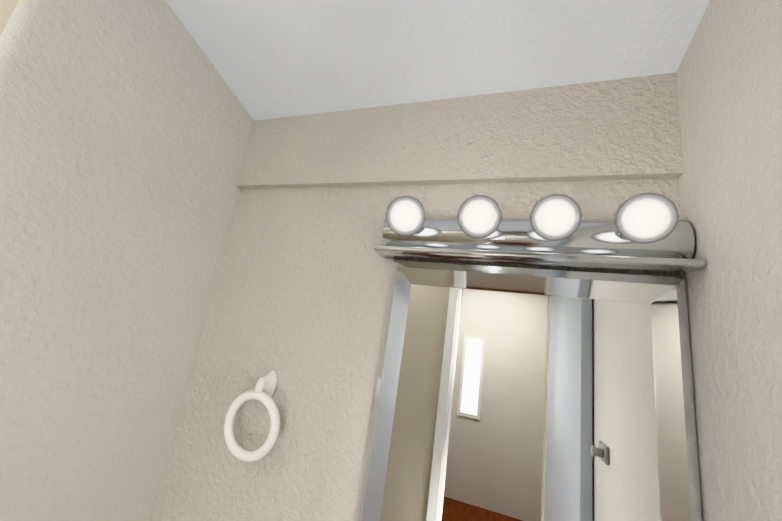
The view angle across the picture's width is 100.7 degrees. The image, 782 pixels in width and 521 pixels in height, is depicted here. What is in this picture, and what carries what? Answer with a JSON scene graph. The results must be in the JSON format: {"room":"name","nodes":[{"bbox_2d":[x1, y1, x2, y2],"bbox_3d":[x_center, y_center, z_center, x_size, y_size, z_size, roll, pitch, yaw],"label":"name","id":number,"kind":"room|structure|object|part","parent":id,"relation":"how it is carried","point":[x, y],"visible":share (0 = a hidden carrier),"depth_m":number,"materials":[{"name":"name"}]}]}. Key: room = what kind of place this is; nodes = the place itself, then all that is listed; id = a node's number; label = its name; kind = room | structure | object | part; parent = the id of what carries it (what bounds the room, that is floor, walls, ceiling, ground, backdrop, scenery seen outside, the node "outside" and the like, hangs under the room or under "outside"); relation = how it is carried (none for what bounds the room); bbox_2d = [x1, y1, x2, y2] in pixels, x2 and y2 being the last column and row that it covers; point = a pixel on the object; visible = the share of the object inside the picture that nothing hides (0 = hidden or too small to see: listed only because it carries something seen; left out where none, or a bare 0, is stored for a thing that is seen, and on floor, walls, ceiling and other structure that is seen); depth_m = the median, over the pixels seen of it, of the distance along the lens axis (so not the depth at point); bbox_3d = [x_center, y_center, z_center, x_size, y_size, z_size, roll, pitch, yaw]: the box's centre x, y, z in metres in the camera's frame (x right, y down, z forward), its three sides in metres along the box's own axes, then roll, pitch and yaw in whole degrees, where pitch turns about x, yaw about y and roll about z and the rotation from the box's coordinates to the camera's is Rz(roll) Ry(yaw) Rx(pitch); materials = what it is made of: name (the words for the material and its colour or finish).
{"room":"bathroom","nodes":[
{"label":"bathroom","id":0,"kind":"room"},
{"bbox_2d":[0,0,18,35],"bbox_3d":[-1.008,0.117,0.375,0.577,2.900,0.100,12,-14,-15],"label":"wall","id":1,"kind":"structure","parent":0,"point":[7,7],"depth_m":0.54,"materials":[{"name":"beige paint"}]},
{"bbox_2d":[0,0,253,520],"bbox_3d":[-0.671,0.237,0.666,0.100,2.900,0.547,3,-14,20],"label":"wall","id":2,"kind":"structure","parent":0,"point":[125,128],"depth_m":0.68,"materials":[{"name":"beige paint"}]},
{"bbox_2d":[150,179,684,520],"bbox_3d":[0.010,0.358,0.749,1.334,2.900,0.140,3,-14,20],"label":"wall","id":3,"kind":"structure","parent":0,"point":[298,301],"depth_m":0.79,"materials":[{"name":"beige paint"}]},
{"bbox_2d":[224,370,279,461],"bbox_3d":[-0.310,0.356,0.756,0.149,0.192,0.050,3,-14,20],"label":"towel ring","id":4,"kind":"object","parent":3,"relation":"attached to","point":[264,390],"visible":1,"depth_m":0.74,"materials":[{"name":"white plastic"}]},
{"bbox_2d":[354,260,701,520],"bbox_3d":[0.202,0.432,0.571,0.557,0.869,0.021,3,-14,20],"label":"mirror glass","id":5,"kind":"object","parent":3,"relation":"attached to","point":[509,406],"depth_m":0.60,"materials":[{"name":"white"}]},
{"bbox_3d":[0.202,0.432,0.571,0.557,0.869,0.021,3,-14,20],"label":"mirror frame","id":6,"kind":"part","parent":5,"relation":"part of","materials":[{"name":"silver metal"}]},
{"bbox_2d":[373,193,704,275],"bbox_3d":[0.241,-0.060,0.633,0.581,0.111,0.146,3,-14,20],"label":"sconce","id":7,"kind":"object","parent":3,"relation":"attached to","point":[648,233],"visible":1,"depth_m":0.60,"materials":[{"name":"silver metal"}]},
{"bbox_3d":[0.031,-0.093,0.682,0.084,0.084,0.084,3,-14,20],"label":"bulb","id":8,"kind":"part","parent":7,"relation":"part of","materials":[{"name":"white glass"}]},
{"bbox_3d":[0.171,-0.085,0.630,0.084,0.084,0.084,3,-14,20],"label":"bulb","id":9,"kind":"part","parent":7,"relation":"part of","materials":[{"name":"white glass"}]},
{"bbox_3d":[0.296,-0.077,0.585,0.084,0.084,0.084,3,-14,20],"label":"bulb","id":10,"kind":"part","parent":7,"relation":"part of","materials":[{"name":"white glass"}]},
{"bbox_3d":[0.423,-0.070,0.539,0.084,0.084,0.084,3,-14,20],"label":"bulb","id":11,"kind":"part","parent":7,"relation":"part of","materials":[{"name":"white glass"}]},
{"bbox_2d":[166,0,709,120],"bbox_3d":[-0.827,-1.367,-0.432,3.800,1.170,4.200,3,-14,20],"label":"ceiling","id":12,"kind":"structure","parent":0,"point":[270,59],"depth_m":0.73,"materials":[{"name":"paint"}]},
{"bbox_2d":[236,73,683,188],"bbox_3d":[0.066,-0.338,0.845,1.094,0.300,0.023,3,-14,20],"label":"soffit","id":13,"kind":"structure","parent":0,"point":[623,129],"depth_m":0.76,"materials":[{"name":"beige paint"}]},
{"bbox_2d":[676,0,781,520],"bbox_3d":[0.301,0.165,-0.229,0.140,2.900,1.840,3,-14,20],"label":"wall","id":14,"kind":"structure","parent":0,"point":[729,77],"depth_m":0.46,"materials":[{"name":"beige paint"}]}
]}

